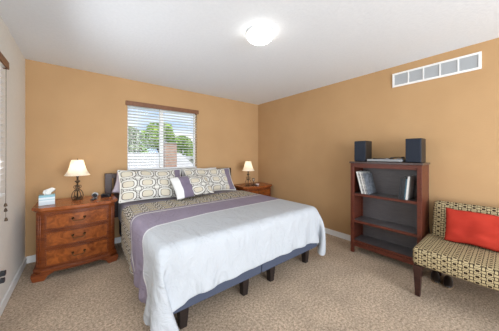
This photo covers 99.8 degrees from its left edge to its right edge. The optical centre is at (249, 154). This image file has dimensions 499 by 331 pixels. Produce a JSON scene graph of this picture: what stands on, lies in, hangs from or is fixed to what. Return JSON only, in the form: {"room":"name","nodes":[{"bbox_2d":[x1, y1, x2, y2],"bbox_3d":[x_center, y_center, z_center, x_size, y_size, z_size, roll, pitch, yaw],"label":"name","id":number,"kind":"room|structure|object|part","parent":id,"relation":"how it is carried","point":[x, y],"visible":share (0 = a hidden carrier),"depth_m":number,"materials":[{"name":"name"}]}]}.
{"room":"bedroom","nodes":[
{"label":"bedroom","id":0,"kind":"room"},
{"bbox_2d":[0,16,24,302],"bbox_3d":[-1.200,0.080,0.558,0.150,2.440,4.875,0,0,-39],"label":"wall","id":1,"kind":"structure","parent":0,"point":[12,231],"depth_m":2.03,"materials":[{"name":"white paint"}]},
{"bbox_2d":[0,268,5,283],"bbox_3d":[-1.990,0.985,1.691,0.040,0.120,0.076,0,0,-39],"label":"wall outlet","id":2,"kind":"object","parent":1,"relation":"attached to","point":[2,273],"visible":1,"depth_m":1.68,"materials":[{"name":"white paint"}]},
{"bbox_2d":[0,52,8,220],"bbox_3d":[-1.535,-0.101,1.157,0.076,1.235,1.208,0,0,-39],"label":"window blind","id":3,"kind":"object","parent":1,"relation":"attached to","point":[4,64],"visible":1,"depth_m":1.58,"materials":[{"name":"white plastic"}]},
{"bbox_2d":[0,257,26,316],"bbox_3d":[-1.131,1.258,0.604,0.014,0.085,4.861,0,0,-39],"label":"baseboard","id":4,"kind":"structure","parent":1,"relation":"attached to","point":[8,294],"depth_m":1.95,"materials":[{"name":"white paint"}]},
{"bbox_2d":[25,59,257,256],"bbox_3d":[-1.284,0.080,3.717,3.983,2.440,0.150,0,0,-39],"label":"wall","id":5,"kind":"structure","parent":0,"point":[71,113],"depth_m":2.92,"materials":[{"name":"orange paint"}]},
{"bbox_2d":[26,237,120,263],"bbox_3d":[-1.232,1.258,3.653,3.683,0.085,0.014,0,0,-39],"label":"baseboard","id":6,"kind":"structure","parent":5,"relation":"attached to","point":[32,258],"depth_m":2.54,"materials":[{"name":"white paint"}]},
{"bbox_2d":[128,168,177,170],"bbox_3d":[-1.423,0.254,3.547,1.125,0.018,0.099,0,0,-39],"label":"trim","id":7,"kind":"structure","parent":5,"relation":"attached to","point":[177,168],"depth_m":3.43,"materials":[{"name":"white paint"}]},
{"bbox_2d":[127,105,194,169],"bbox_3d":[-1.467,-0.265,3.602,1.125,1.020,0.060,0,0,-39],"label":"window","id":8,"kind":"structure","parent":5,"relation":"in","point":[160,147],"depth_m":3.55,"materials":[{"name":"white paint"}]},
{"bbox_2d":[126,100,198,169],"bbox_3d":[-1.417,-0.286,3.535,1.170,1.051,0.087,0,0,-39],"label":"window blind","id":9,"kind":"object","parent":8,"relation":"attached to","point":[131,103],"visible":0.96,"depth_m":3.48,"materials":[{"name":"white plastic"}]},
{"bbox_3d":[-1.426,0.230,3.551,1.117,0.018,0.050,0,0,-39],"label":"rail","id":10,"kind":"part","parent":9,"relation":"part of","materials":[{"name":"white plastic"}]},
{"bbox_2d":[0,0,498,104],"bbox_3d":[0.245,-1.180,1.819,3.983,0.080,5.025,0,0,-39],"label":"ceiling","id":11,"kind":"structure","parent":0,"point":[198,46],"depth_m":2.03,"materials":[{"name":"paint"}]},
{"bbox_2d":[246,25,273,44],"bbox_3d":[0.098,-1.096,1.967,0.260,0.086,0.260,0,0,-39],"label":"ceiling light","id":12,"kind":"object","parent":11,"relation":"attached to","point":[256,34],"visible":1,"depth_m":1.90,"materials":[{"name":"white glass"}]},
{"bbox_2d":[0,233,498,330],"bbox_3d":[0.292,1.340,1.761,3.683,0.080,4.875,0,0,-39],"label":"floor","id":13,"kind":"structure","parent":0,"point":[342,289],"depth_m":1.85,"materials":[{"name":"beige carpet"}]},
{"bbox_2d":[30,194,117,282],"bbox_3d":[-2.043,0.925,2.517,0.758,0.750,0.557,0,0,-39],"label":"chest","id":14,"kind":"object","parent":13,"relation":"on","point":[70,233],"visible":0.99,"depth_m":2.30,"materials":[{"name":"brown wood"}]},
{"bbox_2d":[39,188,54,205],"bbox_3d":[-2.241,0.460,2.330,0.134,0.179,0.110,0,0,-43],"label":"tissue box","id":15,"kind":"object","parent":14,"relation":"on","point":[47,198],"visible":1,"depth_m":2.30,"materials":[{"name":"cardboard"}]},
{"bbox_3d":[-2.048,1.202,2.522,0.734,0.047,0.542,0,0,-39],"label":"molding","id":16,"kind":"part","parent":14,"relation":"part of","materials":[{"name":"brown wood"}]},
{"bbox_3d":[-1.898,1.080,2.337,0.544,0.170,0.038,0,0,-39],"label":"drawer","id":17,"kind":"part","parent":14,"relation":"part of","materials":[{"name":"brown wood"}]},
{"bbox_3d":[-1.898,0.705,2.337,0.544,0.160,0.038,0,0,-39],"label":"drawer","id":18,"kind":"part","parent":14,"relation":"part of","materials":[{"name":"brown wood"}]},
{"bbox_3d":[-1.893,0.705,2.330,0.544,0.160,0.037,0,0,-39],"label":"drawer molding","id":19,"kind":"part","parent":14,"relation":"part of","materials":[{"name":"brown wood"}]},
{"bbox_3d":[-1.898,0.890,2.337,0.544,0.160,0.038,0,0,-39],"label":"drawer","id":20,"kind":"part","parent":14,"relation":"part of","materials":[{"name":"brown wood"}]},
{"bbox_3d":[-1.893,0.890,2.330,0.544,0.160,0.037,0,0,-39],"label":"drawer molding","id":21,"kind":"part","parent":14,"relation":"part of","materials":[{"name":"brown wood"}]},
{"bbox_3d":[-1.893,1.080,2.330,0.544,0.170,0.037,0,0,-39],"label":"drawer molding","id":22,"kind":"part","parent":14,"relation":"part of","materials":[{"name":"brown wood"}]},
{"bbox_2d":[64,158,89,199],"bbox_3d":[-2.103,0.298,2.570,0.254,0.504,0.254,0,0,-39],"label":"table lamp","id":23,"kind":"object","parent":14,"relation":"on","point":[77,168],"visible":1,"depth_m":2.53,"materials":[{"name":"fabric"}]},
{"bbox_3d":[-2.103,0.159,2.570,0.254,0.190,0.254,0,0,-39],"label":"lamp shade","id":24,"kind":"part","parent":23,"relation":"part of","materials":[{"name":"white fabric"}]},
{"bbox_3d":[-2.103,0.383,2.570,0.056,0.275,0.056,0,0,-39],"label":"stem","id":25,"kind":"part","parent":23,"relation":"part of","materials":[{"name":"metal"}]},
{"bbox_2d":[91,192,98,197],"bbox_3d":[-1.926,0.510,2.622,0.070,0.080,0.035,0,0,-31],"label":"alarm clock","id":26,"kind":"object","parent":14,"relation":"on","point":[95,194],"visible":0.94,"depth_m":2.61,"materials":[{"name":"silver metal"}]},
{"bbox_2d":[101,193,110,196],"bbox_3d":[-1.866,0.529,2.733,0.100,0.042,0.062,0,0,-14],"label":"alarm clock","id":27,"kind":"object","parent":14,"relation":"on","point":[103,194],"visible":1,"depth_m":2.71,"materials":[{"name":"black plastic"}]},
{"bbox_2d":[105,168,316,329],"bbox_3d":[-0.567,0.782,2.808,2.104,1.035,2.085,0,0,-39],"label":"frame","id":28,"kind":"object","parent":13,"relation":"on","point":[242,279],"visible":0.2,"depth_m":1.97,"materials":[{"name":"grey fabric"}]},
{"bbox_3d":[-1.992,0.782,2.967,0.085,1.035,0.050,0,0,-39],"label":"post","id":29,"kind":"part","parent":28,"relation":"part of","materials":[{"name":"brown wood"}]},
{"bbox_3d":[-1.206,0.302,3.600,1.934,0.065,0.044,0,0,-39],"label":"rail","id":30,"kind":"part","parent":28,"relation":"part of","materials":[{"name":"brown wood"}]},
{"bbox_2d":[118,190,237,221],"bbox_3d":[-0.517,0.799,2.813,1.885,0.278,2.020,0,0,-39],"label":"mattress","id":31,"kind":"object","parent":28,"relation":"on","point":[121,206],"visible":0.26,"depth_m":2.96,"materials":[{"name":"fabric"}]},
{"bbox_2d":[112,172,119,192],"bbox_3d":[-1.607,0.448,3.110,0.721,0.429,0.122,0,0,-33],"label":"pillow","id":32,"kind":"object","parent":31,"relation":"on","point":[116,189],"visible":0.07,"depth_m":2.92,"materials":[{"name":"purple fabric"}]},
{"bbox_2d":[117,169,180,202],"bbox_3d":[-1.385,0.425,3.023,0.881,0.432,0.277,0,0,-38],"label":"pillow sham","id":33,"kind":"object","parent":31,"relation":"on","point":[134,185],"visible":0.82,"depth_m":2.90,"materials":[{"name":"fabric"}]},
{"bbox_2d":[181,167,215,175],"bbox_3d":[-0.867,0.435,3.721,0.682,0.415,0.134,0,0,-40],"label":"pillow","id":34,"kind":"object","parent":31,"relation":"on","point":[182,170],"visible":0.12,"depth_m":3.63,"materials":[{"name":"white fabric"}]},
{"bbox_2d":[183,168,235,190],"bbox_3d":[-0.671,0.435,3.627,0.901,0.416,0.270,0,0,-38],"label":"pillow sham","id":35,"kind":"object","parent":31,"relation":"on","point":[218,179],"visible":0.64,"depth_m":3.62,"materials":[{"name":"fabric"}]},
{"bbox_3d":[-0.508,1.221,1.594,0.074,0.158,0.074,0,0,-39],"label":"leg","id":36,"kind":"part","parent":28,"relation":"part of","materials":[{"name":"brown wood"}]},
{"bbox_2d":[121,190,325,330],"bbox_3d":[-0.329,0.962,2.601,2.035,0.646,1.610,0,0,-39],"label":"comforter","id":37,"kind":"object","parent":28,"relation":"on","point":[176,251],"visible":1,"depth_m":1.88,"materials":[{"name":"fabric"}]},
{"bbox_2d":[169,174,213,199],"bbox_3d":[-0.856,0.464,3.150,0.608,0.296,0.268,0,0,-44],"label":"pillow","id":38,"kind":"object","parent":37,"relation":"on","point":[192,185],"visible":1,"depth_m":3.07,"materials":[{"name":"white fabric"}]},
{"bbox_3d":[-0.052,1.221,1.961,0.074,0.158,0.074,0,0,-39],"label":"leg","id":39,"kind":"part","parent":28,"relation":"part of","materials":[{"name":"brown wood"}]},
{"bbox_3d":[0.217,1.221,2.178,0.074,0.158,0.074,0,0,-39],"label":"leg","id":40,"kind":"part","parent":28,"relation":"part of","materials":[{"name":"brown wood"}]},
{"bbox_3d":[0.672,1.221,2.545,0.074,0.158,0.074,0,0,-39],"label":"leg","id":41,"kind":"part","parent":28,"relation":"part of","materials":[{"name":"brown wood"}]},
{"bbox_2d":[234,182,271,196],"bbox_3d":[0.078,0.960,4.342,0.758,0.680,0.557,0,0,-39],"label":"nightstand","id":42,"kind":"object","parent":13,"relation":"on","point":[262,188],"visible":0.3,"depth_m":4.18,"materials":[{"name":"brown wood"}]},
{"bbox_2d":[242,161,253,185],"bbox_3d":[-0.026,0.368,4.217,0.254,0.504,0.254,0,0,28],"label":"table lamp","id":43,"kind":"object","parent":42,"relation":"on","point":[248,167],"visible":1,"depth_m":4.16,"materials":[{"name":"fabric"}]},
{"bbox_3d":[-0.026,0.229,4.217,0.253,0.190,0.253,0,0,28],"label":"lamp shade","id":44,"kind":"part","parent":43,"relation":"part of","materials":[{"name":"white fabric"}]},
{"bbox_3d":[0.224,0.762,4.162,0.544,0.135,0.038,0,0,-39],"label":"drawer","id":45,"kind":"part","parent":42,"relation":"part of","materials":[{"name":"brown wood"}]},
{"bbox_2d":[349,161,429,269],"bbox_3d":[1.716,0.696,2.630,0.327,1.208,0.782,0,0,-39],"label":"bookcase","id":46,"kind":"object","parent":13,"relation":"on","point":[382,223],"visible":0.72,"depth_m":2.65,"materials":[{"name":"brown wood"}]},
{"bbox_3d":[1.385,0.707,2.823,0.030,1.186,0.042,0,0,-39],"label":"post","id":47,"kind":"part","parent":46,"relation":"part of","materials":[{"name":"brown wood"}]},
{"bbox_3d":[1.490,0.677,2.921,0.255,1.126,0.018,0,0,-39],"label":"panel","id":48,"kind":"part","parent":46,"relation":"part of","materials":[{"name":"brown wood"}]},
{"bbox_2d":[356,171,362,193],"bbox_3d":[1.547,0.368,2.849,0.250,0.288,0.088,0,0,-39],"label":"book","id":49,"kind":"object","parent":46,"relation":"on","point":[357,171],"visible":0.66,"depth_m":2.77,"materials":[{"name":"white paper"}]},
{"bbox_2d":[358,171,364,193],"bbox_3d":[1.560,0.369,2.832,0.250,0.287,0.092,0,0,-39],"label":"book","id":50,"kind":"object","parent":46,"relation":"on","point":[361,171],"visible":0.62,"depth_m":2.76,"materials":[{"name":"white paper"}]},
{"bbox_3d":[1.607,0.707,3.002,0.030,1.186,0.042,0,0,-39],"label":"post","id":51,"kind":"part","parent":46,"relation":"part of","materials":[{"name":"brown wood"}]},
{"bbox_2d":[354,141,371,161],"bbox_3d":[1.528,-0.044,2.830,0.200,0.272,0.145,0,0,-39],"label":"speaker","id":52,"kind":"object","parent":46,"relation":"on","point":[362,150],"visible":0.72,"depth_m":2.77},
{"bbox_2d":[354,141,364,160],"bbox_3d":[1.454,-0.045,2.771,0.012,0.263,0.139,0,0,-39],"label":"grille","id":53,"kind":"object","parent":52,"relation":"attached to","point":[359,146],"depth_m":2.77,"materials":[{"name":"fabric"}]},
{"bbox_2d":[360,171,369,193],"bbox_3d":[1.582,0.371,2.805,0.250,0.281,0.088,0,0,-39],"label":"book","id":54,"kind":"object","parent":46,"relation":"on","point":[362,173],"visible":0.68,"depth_m":2.74,"materials":[{"name":"white paper"}]},
{"bbox_2d":[363,173,376,193],"bbox_3d":[1.595,0.381,2.789,0.250,0.260,0.078,0,0,-39],"label":"book","id":55,"kind":"object","parent":46,"relation":"on","point":[368,178],"visible":1,"depth_m":2.77,"materials":[{"name":"paper"}]},
{"bbox_3d":[1.720,1.146,2.633,0.258,0.022,0.716,0,0,-39],"label":"shelf","id":56,"kind":"part","parent":46,"relation":"part of","materials":[{"name":"brown wood"}]},
{"bbox_3d":[1.610,1.187,2.544,0.022,0.050,0.674,0,0,-39],"label":"rail","id":57,"kind":"part","parent":46,"relation":"part of","materials":[{"name":"brown wood"}]},
{"bbox_3d":[1.610,0.142,2.544,0.022,0.056,0.674,0,0,-39],"label":"rail","id":58,"kind":"part","parent":46,"relation":"part of","materials":[{"name":"brown wood"}]},
{"bbox_2d":[367,157,404,162],"bbox_3d":[1.719,0.059,2.624,0.250,0.066,0.380,0,0,-39],"label":"turntable","id":59,"kind":"object","parent":46,"relation":"on","point":[391,159],"visible":0.96,"depth_m":2.52,"materials":[{"name":"grey metal"}]},
{"bbox_3d":[1.720,0.524,2.633,0.258,0.022,0.716,0,0,-39],"label":"shelf","id":60,"kind":"part","parent":46,"relation":"part of","materials":[{"name":"brown wood"}]},
{"bbox_3d":[1.720,0.881,2.633,0.258,0.022,0.716,0,0,-39],"label":"shelf","id":61,"kind":"part","parent":46,"relation":"part of","materials":[{"name":"brown wood"}]},
{"bbox_3d":[1.825,0.677,2.717,0.009,1.126,0.674,0,0,-39],"label":"panel","id":62,"kind":"part","parent":46,"relation":"part of","materials":[{"name":"grey wood"}]},
{"bbox_2d":[400,176,407,199],"bbox_3d":[1.829,0.387,2.458,0.200,0.252,0.056,0,0,-39],"label":"book","id":63,"kind":"object","parent":46,"relation":"on","point":[403,178],"visible":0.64,"depth_m":2.39,"materials":[{"name":"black paper"}]},
{"bbox_2d":[404,179,407,199],"bbox_3d":[1.844,0.394,2.440,0.200,0.235,0.032,0,0,-39],"label":"book","id":64,"kind":"object","parent":46,"relation":"on","point":[406,179],"visible":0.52,"depth_m":2.38,"materials":[{"name":"white paper"}]},
{"bbox_2d":[405,176,414,199],"bbox_3d":[1.855,0.379,2.426,0.200,0.266,0.041,0,0,-39],"label":"book","id":65,"kind":"object","parent":46,"relation":"on","point":[410,182],"visible":1,"depth_m":2.39,"materials":[{"name":"white paper"}]},
{"bbox_2d":[405,138,425,162],"bbox_3d":[1.885,-0.044,2.387,0.200,0.272,0.145,0,0,-39],"label":"speaker","id":66,"kind":"object","parent":46,"relation":"on","point":[415,148],"visible":0.99,"depth_m":2.33},
{"bbox_3d":[1.834,0.707,2.265,0.030,1.186,0.042,0,0,-39],"label":"post","id":67,"kind":"part","parent":46,"relation":"part of","materials":[{"name":"brown wood"}]},
{"bbox_3d":[1.952,0.677,2.346,0.255,1.126,0.018,0,0,-39],"label":"panel","id":68,"kind":"part","parent":46,"relation":"part of","materials":[{"name":"brown wood"}]},
{"bbox_3d":[2.057,0.707,2.445,0.030,1.186,0.042,0,0,-39],"label":"post","id":69,"kind":"part","parent":46,"relation":"part of","materials":[{"name":"brown wood"}]},
{"bbox_2d":[430,270,440,284],"bbox_3d":[1.948,1.262,2.204,0.079,0.075,0.264,0,0,39],"label":"shoe","id":70,"kind":"object","parent":13,"relation":"on","point":[435,278],"visible":0.99,"depth_m":2.15,"materials":[{"name":"brown leather"}]},
{"bbox_2d":[443,275,453,289],"bbox_3d":[2.000,1.262,2.115,0.079,0.075,0.264,0,0,43],"label":"shoe","id":71,"kind":"object","parent":13,"relation":"on","point":[448,283],"visible":1,"depth_m":2.06,"materials":[{"name":"brown leather"}]},
{"bbox_2d":[413,200,498,296],"bbox_3d":[2.222,0.900,1.644,0.732,0.800,1.372,0,0,-39],"label":"settee","id":72,"kind":"object","parent":13,"relation":"on","point":[467,262],"visible":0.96,"depth_m":1.87,"materials":[{"name":"fabric"}]},
{"bbox_3d":[1.554,1.158,1.941,0.060,0.284,0.060,0,0,-39],"label":"leg","id":73,"kind":"part","parent":72,"relation":"part of","materials":[{"name":"brown wood"}]},
{"bbox_3d":[2.160,0.935,1.594,0.575,0.160,1.372,0,0,-39],"label":"seat","id":74,"kind":"part","parent":72,"relation":"part of","materials":[{"name":"fabric"}]},
{"bbox_3d":[2.435,0.736,1.798,0.207,0.473,1.325,0,0,-39],"label":"backrest","id":75,"kind":"part","parent":72,"relation":"part of","materials":[{"name":"fabric"}]},
{"bbox_2d":[444,207,498,251],"bbox_3d":[2.127,0.694,1.925,0.149,0.314,0.505,0,0,-45],"label":"throw cushion","id":76,"kind":"object","parent":72,"relation":"on","point":[467,227],"visible":1,"depth_m":1.94,"materials":[{"name":"red fabric"}]},
{"bbox_2d":[258,38,498,234],"bbox_3d":[1.785,0.080,2.963,0.150,2.440,4.875,0,0,-39],"label":"wall","id":77,"kind":"structure","parent":0,"point":[306,140],"depth_m":2.79,"materials":[{"name":"orange paint"}]},
{"bbox_2d":[325,228,350,240],"bbox_3d":[1.725,1.258,2.906,0.014,0.085,4.861,0,0,-39],"label":"baseboard","id":78,"kind":"structure","parent":77,"relation":"attached to","point":[328,231],"depth_m":3.30,"materials":[{"name":"white paint"}]},
{"bbox_2d":[392,51,481,87],"bbox_3d":[2.107,-0.958,2.432,0.013,0.176,0.780,0,0,-39],"label":"air vent","id":79,"kind":"object","parent":77,"relation":"in","point":[470,62],"visible":1,"depth_m":2.37,"materials":[{"name":"white metal"}]},
{"bbox_3d":[1.921,-0.958,2.664,0.012,0.132,0.141,0,0,-39],"label":"louver panel","id":80,"kind":"part","parent":79,"relation":"part of","materials":[{"name":"grey metal"}]},
{"bbox_3d":[2.015,-0.958,2.547,0.012,0.132,0.135,0,0,-39],"label":"louver panel","id":81,"kind":"part","parent":79,"relation":"part of","materials":[{"name":"grey metal"}]},
{"bbox_3d":[2.107,-0.958,2.433,0.012,0.132,0.135,0,0,-39],"label":"louver panel","id":82,"kind":"part","parent":79,"relation":"part of","materials":[{"name":"grey metal"}]},
{"bbox_3d":[2.200,-0.958,2.318,0.012,0.132,0.135,0,0,-39],"label":"louver panel","id":83,"kind":"part","parent":79,"relation":"part of","materials":[{"name":"grey metal"}]},
{"bbox_3d":[2.294,-0.958,2.201,0.012,0.132,0.141,0,0,-39],"label":"louver panel","id":84,"kind":"part","parent":79,"relation":"part of","materials":[{"name":"grey metal"}]},
{"label":"outside","id":85,"kind":"structure","parent":0,"visible":0},
{"bbox_3d":[-17.437,4.250,33.595,65.000,0.100,65.800,0,0,-39],"label":"ground","id":86,"kind":"structure","parent":85,"visible":0},
{"bbox_2d":[128,127,141,152],"bbox_3d":[-10.988,0.770,18.692,3.023,6.874,2.506,0,0,26],"label":"tree","id":87,"kind":"object","parent":86,"relation":"on","point":[128,127],"visible":0.3,"depth_m":18.35,"materials":[{"name":"green plant"}]},
{"bbox_2d":[139,143,148,152],"bbox_3d":[-14.690,1.251,26.553,3.865,5.916,2.851,0,0,-39],"label":"tree","id":88,"kind":"object","parent":86,"relation":"on","point":[140,143],"visible":0.06,"depth_m":26.62,"materials":[{"name":"green plant"}]},
{"bbox_2d":[139,122,175,152],"bbox_3d":[-10.599,0.176,24.022,3.870,8.059,3.656,0,0,-10],"label":"tree","id":89,"kind":"object","parent":86,"relation":"on","point":[169,139],"visible":0.49,"depth_m":23.47,"materials":[{"name":"green plant"}]},
{"bbox_2d":[128,143,192,168],"bbox_3d":[-7.941,1.795,11.927,8.300,4.810,7.160,0,0,-39],"label":"house","id":90,"kind":"structure","parent":86,"relation":"on","point":[151,163],"depth_m":11.54,"materials":[{"name":"grey"}]},
{"bbox_2d":[173,136,192,155],"bbox_3d":[-9.811,0.624,30.709,3.487,7.165,3.591,0,0,-9],"label":"tree","id":91,"kind":"object","parent":86,"relation":"on","point":[184,137],"visible":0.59,"depth_m":29.62,"materials":[{"name":"green plant"}]},
{"bbox_2d":[187,149,192,156],"bbox_3d":[-6.006,1.720,23.303,2.496,4.979,2.584,0,0,20],"label":"tree","id":92,"kind":"object","parent":86,"relation":"on","point":[189,150],"visible":0.04,"depth_m":22.57,"materials":[{"name":"green plant"}]}
]}

